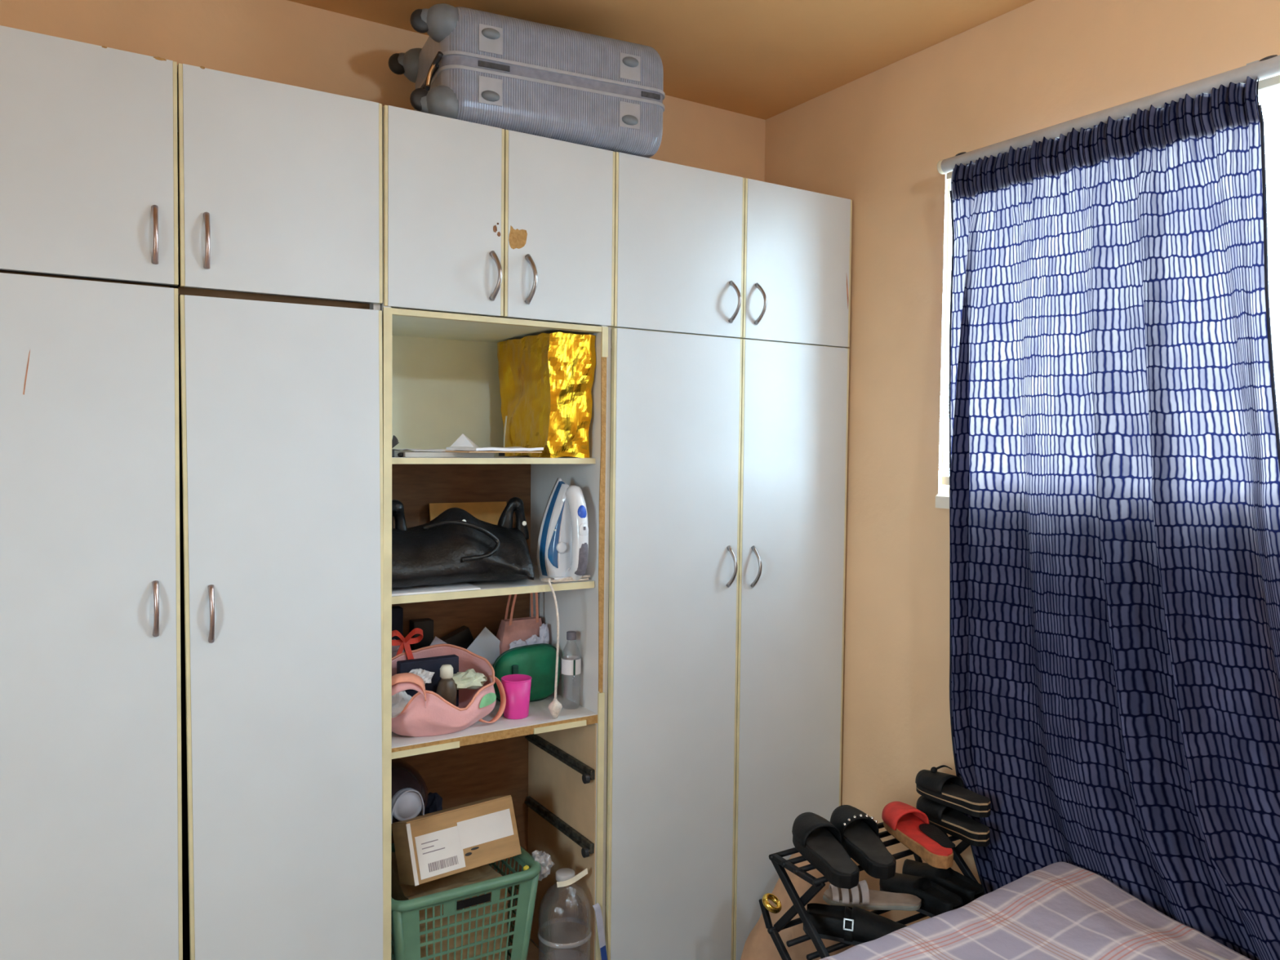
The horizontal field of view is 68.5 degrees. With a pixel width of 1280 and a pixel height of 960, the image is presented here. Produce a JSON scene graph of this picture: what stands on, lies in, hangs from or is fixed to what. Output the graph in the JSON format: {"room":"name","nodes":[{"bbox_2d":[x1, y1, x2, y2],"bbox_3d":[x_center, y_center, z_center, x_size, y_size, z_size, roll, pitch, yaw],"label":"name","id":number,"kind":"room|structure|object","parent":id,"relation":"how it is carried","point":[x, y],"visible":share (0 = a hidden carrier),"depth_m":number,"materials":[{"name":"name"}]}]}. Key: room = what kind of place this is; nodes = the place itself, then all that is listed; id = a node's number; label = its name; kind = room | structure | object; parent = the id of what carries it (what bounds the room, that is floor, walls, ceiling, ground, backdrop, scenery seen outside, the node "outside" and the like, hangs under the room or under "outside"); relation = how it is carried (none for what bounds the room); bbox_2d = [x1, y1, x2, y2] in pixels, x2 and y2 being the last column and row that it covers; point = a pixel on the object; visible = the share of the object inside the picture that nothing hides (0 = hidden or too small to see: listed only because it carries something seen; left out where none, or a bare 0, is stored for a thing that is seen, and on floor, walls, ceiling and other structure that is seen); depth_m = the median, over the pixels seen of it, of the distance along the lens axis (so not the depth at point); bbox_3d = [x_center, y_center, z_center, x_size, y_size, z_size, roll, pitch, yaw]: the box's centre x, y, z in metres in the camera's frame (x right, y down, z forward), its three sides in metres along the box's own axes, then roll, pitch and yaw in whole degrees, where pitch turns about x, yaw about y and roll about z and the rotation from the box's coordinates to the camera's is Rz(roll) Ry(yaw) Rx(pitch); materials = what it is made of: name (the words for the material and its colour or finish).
{"room":"bedroom","nodes":[
{"label":"bedroom","id":0,"kind":"room"},
{"bbox_2d":[0,0,765,181],"bbox_3d":[-1.323,0.112,2.427,4.145,2.768,0.200,-1,2,-32],"label":"wall","id":1,"kind":"structure","parent":0,"point":[285,42],"depth_m":2.50,"materials":[{"name":"paint"}]},
{"bbox_2d":[287,0,1034,119],"bbox_3d":[-0.147,-1.265,0.534,4.145,0.150,4.553,-1,2,-32],"label":"ceiling","id":2,"kind":"structure","parent":0,"point":[764,60],"depth_m":2.64,"materials":[{"name":"paint"}]},
{"bbox_2d":[764,0,1279,925],"bbox_3d":[1.565,0.172,1.675,0.060,2.768,4.153,-1,2,-32],"label":"wall","id":3,"kind":"structure","parent":0,"point":[877,140],"depth_m":2.80,"materials":[{"name":"paint"}]},
{"bbox_2d":[935,54,1279,508],"bbox_3d":[1.287,-0.386,2.018,0.154,0.994,1.630,-1,2,-32],"label":"window","id":4,"kind":"structure","parent":3,"relation":"in","point":[942,498],"depth_m":2.29,"materials":[{"name":"metal"}]},
{"bbox_2d":[948,75,1279,959],"bbox_3d":[1.189,0.188,2.039,0.117,2.062,1.371,-1,2,-32],"label":"curtain","id":5,"kind":"object","parent":4,"relation":"hanging from","point":[1114,434],"visible":0.95,"depth_m":2.18,"materials":[{"name":"blue fabric"}]},
{"bbox_3d":[-0.180,1.636,0.640,4.145,0.120,4.553,-1,2,-32],"label":"floor","id":6,"kind":"structure","parent":0,"visible":0},
{"bbox_2d":[0,25,383,959],"bbox_3d":[-1.088,0.314,2.182,0.888,2.388,0.473,-1,2,-32],"label":"wardrobe","id":7,"kind":"object","parent":6,"relation":"on","point":[192,493],"visible":1,"depth_m":2.00,"materials":[{"name":"laminate"}]},
{"bbox_2d":[380,105,615,959],"bbox_3d":[-0.454,0.307,2.574,0.626,2.387,0.482,-1,2,-32],"label":"open shelf unit","id":8,"kind":"object","parent":6,"relation":"on","point":[491,235],"depth_m":2.53,"materials":[{"name":"laminate"}]},
{"bbox_2d":[391,435,399,457],"bbox_3d":[-0.602,-0.082,2.299,0.030,0.054,0.035,-1,2,-32],"label":"hair clip","id":9,"kind":"object","parent":8,"relation":"on","point":[394,441],"visible":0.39,"depth_m":2.29,"materials":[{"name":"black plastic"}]},
{"bbox_2d":[391,605,403,639],"bbox_3d":[-0.709,0.494,2.656,0.070,0.268,0.040,-1,2,-32],"label":"box","id":10,"kind":"object","parent":8,"relation":"on","point":[397,611],"visible":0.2,"depth_m":2.65,"materials":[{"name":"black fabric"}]},
{"bbox_2d":[391,639,404,657],"bbox_3d":[-0.685,0.531,2.564,0.129,0.194,0.107,-1,2,-32],"label":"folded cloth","id":11,"kind":"object","parent":8,"relation":"on","point":[394,648],"visible":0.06,"depth_m":2.56,"materials":[{"name":"fabric"}]},
{"bbox_2d":[409,617,433,648],"bbox_3d":[-0.629,0.514,2.707,0.060,0.225,0.040,-1,2,-32],"label":"box","id":12,"kind":"object","parent":8,"relation":"on","point":[426,624],"visible":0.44,"depth_m":2.69,"materials":[{"name":"black cardboard"}]},
{"bbox_2d":[391,582,480,595],"bbox_3d":[-0.555,0.274,2.412,0.239,0.004,0.195,-1,2,-32],"label":"paper sheet","id":13,"kind":"object","parent":8,"relation":"on","point":[461,586],"visible":0.5,"depth_m":2.36,"materials":[{"name":"white paper"}]},
{"bbox_2d":[391,497,533,587],"bbox_3d":[-0.478,0.158,2.471,0.428,0.221,0.256,-1,2,-32],"label":"handbag","id":14,"kind":"object","parent":13,"relation":"on","point":[455,546],"visible":0.94,"depth_m":2.40,"materials":[{"name":"leather"}]},
{"bbox_2d":[430,635,447,645],"bbox_3d":[-0.558,0.524,2.652,0.170,0.169,0.018,0,2,-28],"label":"card","id":15,"kind":"object","parent":8,"relation":"on","point":[436,641],"visible":0.02,"depth_m":2.65,"materials":[{"name":"white paper"}]},
{"bbox_2d":[395,451,494,457],"bbox_3d":[-0.545,-0.068,2.469,0.240,0.012,0.240,-1,3,-35],"label":"paper stack","id":16,"kind":"object","parent":8,"relation":"on","point":[406,454],"visible":0.77,"depth_m":2.37,"materials":[{"name":"white paper"}]},
{"bbox_2d":[391,448,451,451],"bbox_3d":[-0.554,-0.079,2.474,0.180,0.007,0.200,-1,3,-39],"label":"paper sheet","id":17,"kind":"object","parent":16,"relation":"on","point":[413,450],"visible":0.76,"depth_m":2.40,"materials":[{"name":"white paper"}]},
{"bbox_2d":[450,433,479,447],"bbox_3d":[-0.469,-0.106,2.515,0.076,0.036,0.076,0,2,-9],"label":"crumpled paper","id":18,"kind":"object","parent":17,"relation":"on","point":[463,441],"visible":0.82,"depth_m":2.49,"materials":[{"name":"white paper"}]},
{"bbox_2d":[438,450,542,453],"bbox_3d":[-0.396,-0.074,2.457,0.230,0.003,0.158,-1,3,-45],"label":"envelope","id":19,"kind":"object","parent":16,"relation":"on","point":[446,451],"visible":0.9,"depth_m":2.41,"materials":[{"name":"paper"}]},
{"bbox_2d":[446,446,543,451],"bbox_3d":[-0.378,-0.082,2.456,0.210,0.012,0.138,-1,3,-44],"label":"paper sheet","id":20,"kind":"object","parent":19,"relation":"on","point":[452,448],"visible":1,"depth_m":2.40,"materials":[{"name":"white paper"}]},
{"bbox_2d":[391,644,506,737],"bbox_3d":[-0.523,0.545,2.447,0.330,0.186,0.252,-1,2,-32],"label":"tote bag","id":21,"kind":"object","parent":8,"relation":"on","point":[428,713],"visible":0.68,"depth_m":2.36,"materials":[{"name":"pink fabric"}]},
{"bbox_2d":[391,690,413,718],"bbox_3d":[-0.603,0.569,2.363,0.096,0.086,0.091,1,2,16],"label":"tissue","id":22,"kind":"object","parent":21,"relation":"in","point":[400,700],"visible":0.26,"depth_m":2.33,"materials":[{"name":"white paper"}]},
{"bbox_2d":[391,627,422,659],"bbox_3d":[-0.624,0.442,2.500,0.096,0.094,0.021,-1,2,-32],"label":"ribbon bow","id":23,"kind":"object","parent":21,"relation":"in","point":[403,642],"visible":0.82,"depth_m":2.50,"materials":[{"name":"red fabric"}]},
{"bbox_2d":[408,668,434,684],"bbox_3d":[-0.564,0.504,2.408,0.078,0.046,0.044,-1,2,-32],"label":"wrapper","id":24,"kind":"object","parent":21,"relation":"in","point":[425,675],"visible":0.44,"depth_m":2.40,"materials":[{"name":"white plastic"}]},
{"bbox_2d":[396,654,458,706],"bbox_3d":[-0.556,0.536,2.470,0.160,0.135,0.030,-1,2,-32],"label":"box","id":25,"kind":"object","parent":21,"relation":"in","point":[434,664],"visible":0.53,"depth_m":2.46,"materials":[{"name":"blue cardboard"}]},
{"bbox_2d":[435,664,457,705],"bbox_3d":[-0.501,0.537,2.434,0.052,0.117,0.051,-1,2,-32],"label":"bottle","id":26,"kind":"object","parent":21,"relation":"in","point":[446,688],"visible":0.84,"depth_m":2.42,"materials":[{"name":"beige plastic"}]},
{"bbox_2d":[452,668,487,689],"bbox_3d":[-0.457,0.527,2.488,0.118,0.047,0.091,-1,2,-32],"label":"wrapper","id":27,"kind":"object","parent":21,"relation":"in","point":[468,679],"visible":0.88,"depth_m":2.46,"materials":[{"name":"plastic"}]},
{"bbox_2d":[440,625,474,648],"bbox_3d":[-0.533,0.525,2.762,0.169,0.187,0.040,-1,2,-32],"label":"box","id":28,"kind":"object","parent":8,"relation":"on","point":[462,636],"visible":0.24,"depth_m":2.75,"materials":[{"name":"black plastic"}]},
{"bbox_2d":[391,843,541,959],"bbox_3d":[-0.526,1.238,2.554,0.431,0.423,0.373,-1,2,-32],"label":"laundry basket","id":29,"kind":"object","parent":8,"relation":"on","point":[405,914],"visible":0.45,"depth_m":2.42,"materials":[{"name":"green plastic"}]},
{"bbox_2d":[391,758,428,835],"bbox_3d":[-0.677,0.874,2.579,0.192,0.192,0.237,-1,2,-32],"label":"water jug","id":30,"kind":"object","parent":29,"relation":"on","point":[410,794],"visible":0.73,"depth_m":2.51,"materials":[{"name":"plastic"}]},
{"bbox_2d":[424,791,442,814],"bbox_3d":[-0.588,0.934,2.676,0.055,0.094,0.063,0,2,-4],"label":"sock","id":31,"kind":"object","parent":29,"relation":"on","point":[435,801],"visible":0.43,"depth_m":2.66,"materials":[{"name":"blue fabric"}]},
{"bbox_2d":[391,852,507,959],"bbox_3d":[-0.527,1.234,2.555,0.255,0.415,0.240,-1,2,-32],"label":"laundry","id":32,"kind":"object","parent":29,"relation":"in","point":[399,891],"visible":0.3,"depth_m":2.48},
{"bbox_2d":[391,795,521,885],"bbox_3d":[-0.490,0.959,2.514,0.305,0.197,0.170,-1,3,-34],"label":"cardboard box","id":33,"kind":"object","parent":32,"relation":"on","point":[439,844],"visible":0.98,"depth_m":2.46,"materials":[{"name":"cardboard"}]},
{"bbox_2d":[523,865,528,870],"bbox_3d":[-0.304,1.039,2.515,0.016,0.016,0.016,2,3,34],"label":"flower","id":34,"kind":"object","parent":29,"relation":"attached to","point":[526,867],"visible":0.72,"depth_m":2.51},
{"bbox_2d":[532,850,554,879],"bbox_3d":[-0.270,1.048,2.574,0.065,0.075,0.075,-1,2,-32],"label":"plastic bag","id":35,"kind":"object","parent":29,"relation":"on","point":[538,851],"visible":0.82,"depth_m":2.57,"materials":[{"name":"plastic"}]},
{"bbox_2d":[428,501,506,524],"bbox_3d":[-0.497,0.165,2.764,0.240,0.198,0.042,-1,2,-32],"label":"envelope","id":36,"kind":"object","parent":8,"relation":"on","point":[490,513],"visible":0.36,"depth_m":2.79,"materials":[{"name":"brown paper"}]},
{"bbox_2d":[467,626,500,666],"bbox_3d":[-0.445,0.513,2.721,0.175,0.174,0.024,-1,2,-32],"label":"card","id":37,"kind":"object","parent":8,"relation":"on","point":[486,645],"visible":0.43,"depth_m":2.72,"materials":[{"name":"white paper"}]},
{"bbox_2d":[501,674,532,719],"bbox_3d":[-0.334,0.585,2.536,0.083,0.104,0.083,-1,2,-32],"label":"cup","id":38,"kind":"object","parent":8,"relation":"on","point":[517,687],"visible":1,"depth_m":2.51,"materials":[{"name":"pink plastic"}]},
{"bbox_2d":[496,592,542,655],"bbox_3d":[-0.358,0.470,2.794,0.143,0.313,0.071,-1,2,-32],"label":"gift bag","id":39,"kind":"object","parent":8,"relation":"on","point":[511,629],"visible":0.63,"depth_m":2.77,"materials":[{"name":"pink paper"}]},
{"bbox_2d":[508,639,527,649],"bbox_3d":[-0.353,0.493,2.738,0.063,0.062,0.030,-1,2,-32],"label":"tissue","id":40,"kind":"object","parent":39,"relation":"in","point":[519,642],"visible":0.41,"depth_m":2.73,"materials":[{"name":"white paper"}]},
{"bbox_2d":[525,634,544,644],"bbox_3d":[-0.311,0.482,2.765,0.063,0.058,0.033,-1,2,-32],"label":"tissue","id":41,"kind":"object","parent":39,"relation":"in","point":[534,639],"visible":0.52,"depth_m":2.75,"materials":[{"name":"white paper"}]},
{"bbox_2d":[539,623,549,644],"bbox_3d":[-0.282,0.460,2.781,0.032,0.072,0.029,2,2,30],"label":"tissue","id":42,"kind":"object","parent":39,"relation":"in","point":[544,629],"visible":0.73,"depth_m":2.77,"materials":[{"name":"white paper"}]},
{"bbox_2d":[492,643,559,702],"bbox_3d":[-0.322,0.552,2.673,0.217,0.165,0.067,-1,2,-32],"label":"pouch","id":43,"kind":"object","parent":8,"relation":"on","point":[538,661],"visible":0.66,"depth_m":2.66,"materials":[{"name":"green fabric"}]},
{"bbox_2d":[388,3,665,158],"bbox_3d":[-0.308,-1.036,2.568,0.690,0.294,0.402,0,2,-25],"label":"suitcase","id":44,"kind":"object","parent":8,"relation":"on","point":[476,66],"visible":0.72,"depth_m":2.40,"materials":[{"name":"plastic"}]},
{"bbox_2d":[497,330,596,457],"bbox_3d":[-0.275,-0.231,2.655,0.154,0.341,0.346,-1,2,-32],"label":"box","id":45,"kind":"object","parent":8,"relation":"on","point":[545,379],"visible":0.97,"depth_m":2.54,"materials":[{"name":"gold metal"}]},
{"bbox_2d":[537,478,590,718],"bbox_3d":[-0.202,0.316,2.557,0.148,0.638,0.140,-1,2,-32],"label":"iron","id":46,"kind":"object","parent":8,"relation":"on","point":[562,546],"visible":1,"depth_m":2.54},
{"bbox_2d":[537,867,591,959],"bbox_3d":[-0.206,1.256,2.577,0.147,0.391,0.147,-1,2,-32],"label":"water bottle","id":47,"kind":"object","parent":8,"relation":"on","point":[565,877],"visible":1,"depth_m":2.56,"materials":[{"name":"plastic"}]},
{"bbox_2d":[561,631,581,708],"bbox_3d":[-0.192,0.528,2.622,0.054,0.212,0.055,-1,2,-32],"label":"water bottle","id":48,"kind":"object","parent":8,"relation":"on","point":[571,664],"visible":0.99,"depth_m":2.61,"materials":[{"name":"clear plastic"}]},
{"bbox_2d":[592,902,607,959],"bbox_3d":[-0.106,1.326,2.583,0.058,0.333,0.015,0,2,-23],"label":"strap","id":49,"kind":"object","parent":8,"relation":"hanging from","point":[597,907],"visible":1,"depth_m":2.58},
{"bbox_2d":[602,151,852,959],"bbox_3d":[0.178,0.299,2.967,0.890,2.387,0.493,-1,2,-32],"label":"wardrobe","id":50,"kind":"object","parent":6,"relation":"on","point":[727,361],"visible":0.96,"depth_m":2.76,"materials":[{"name":"laminate"}]},
{"bbox_2d":[740,852,871,959],"bbox_3d":[0.497,1.244,2.734,0.550,0.520,0.301,-1,2,-32],"label":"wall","id":51,"kind":"structure","parent":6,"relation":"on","point":[760,945],"depth_m":2.63,"materials":[{"name":"paint"}]},
{"bbox_2d":[759,822,985,959],"bbox_3d":[0.610,1.219,2.397,0.585,0.601,0.270,-1,2,-32],"label":"shoe rack","id":52,"kind":"object","parent":6,"relation":"on","point":[785,922],"visible":0.34,"depth_m":2.28,"materials":[{"name":"black metal"}]},
{"bbox_2d":[761,893,782,913],"bbox_3d":[0.327,1.049,2.331,0.052,0.038,0.049,-1,2,-32],"label":"bangle","id":53,"kind":"object","parent":52,"relation":"hanging from","point":[766,896],"visible":1,"depth_m":2.32,"materials":[{"name":"gold metal"}]},
{"bbox_2d":[791,812,859,888],"bbox_3d":[0.440,0.874,2.244,0.104,0.094,0.256,0,2,-12],"label":"sandal","id":54,"kind":"object","parent":52,"relation":"on","point":[815,838],"visible":1,"depth_m":2.24},
{"bbox_2d":[803,902,906,945],"bbox_3d":[0.520,1.068,2.270,0.250,0.070,0.092,1,2,15],"label":"shoe","id":55,"kind":"object","parent":52,"relation":"on","point":[855,926],"visible":0.83,"depth_m":2.25,"materials":[{"name":"leather"}]},
{"bbox_2d":[830,804,896,879],"bbox_3d":[0.548,0.870,2.296,0.106,0.100,0.256,0,2,-19],"label":"sandal","id":56,"kind":"object","parent":52,"relation":"on","point":[860,833],"visible":0.92,"depth_m":2.28,"materials":[{"name":"black rubber"}]},
{"bbox_2d":[822,880,921,911],"bbox_3d":[0.587,1.044,2.378,0.245,0.053,0.090,2,2,3],"label":"sandal","id":57,"kind":"object","parent":52,"relation":"on","point":[860,896],"visible":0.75,"depth_m":2.35},
{"bbox_2d":[881,801,955,869],"bbox_3d":[0.698,0.877,2.357,0.102,0.082,0.271,0,2,-17],"label":"sandal","id":58,"kind":"object","parent":52,"relation":"on","point":[909,825],"visible":1,"depth_m":2.34},
{"bbox_2d":[879,872,963,917],"bbox_3d":[0.726,1.064,2.438,0.090,0.070,0.250,-1,3,-33],"label":"shoe","id":59,"kind":"object","parent":52,"relation":"on","point":[936,900],"visible":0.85,"depth_m":2.41,"materials":[{"name":"leather"}]},
{"bbox_2d":[902,858,984,906],"bbox_3d":[0.805,1.063,2.505,0.090,0.070,0.250,-1,2,-32],"label":"shoe","id":60,"kind":"object","parent":52,"relation":"on","point":[967,889],"visible":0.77,"depth_m":2.48,"materials":[{"name":"leather"}]},
{"bbox_2d":[915,795,990,846],"bbox_3d":[0.820,0.881,2.467,0.090,0.070,0.235,0,2,-25],"label":"sandal","id":61,"kind":"object","parent":52,"relation":"on","point":[953,822],"visible":0.83,"depth_m":2.44},
{"bbox_2d":[915,764,991,817],"bbox_3d":[0.825,0.811,2.478,0.095,0.077,0.235,0,1,-28],"label":"sandal","id":62,"kind":"object","parent":61,"relation":"on","point":[946,789],"visible":1,"depth_m":2.46},
{"bbox_2d":[1196,947,1228,959],"bbox_3d":[0.957,1.281,1.118,1.275,0.580,1.845,-1,2,-32],"label":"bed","id":63,"kind":"object","parent":6,"relation":"on","point":[1209,953],"visible":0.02,"depth_m":1.91,"materials":[{"name":"fabric"}]},
{"bbox_2d":[819,862,1251,959],"bbox_3d":[0.946,1.177,1.106,1.374,0.448,1.981,-1,2,-32],"label":"bedsheet","id":64,"kind":"object","parent":63,"relation":"on","point":[1058,910],"visible":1,"depth_m":1.98,"materials":[{"name":"fabric"}]},
{"label":"outside","id":65,"kind":"structure","parent":0,"visible":0},
{"bbox_2d":[937,477,946,493],"bbox_3d":[0.923,1.692,3.258,85.000,0.200,80.000,-1,2,-32],"label":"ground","id":66,"kind":"structure","parent":65,"point":[941,486],"depth_m":43.75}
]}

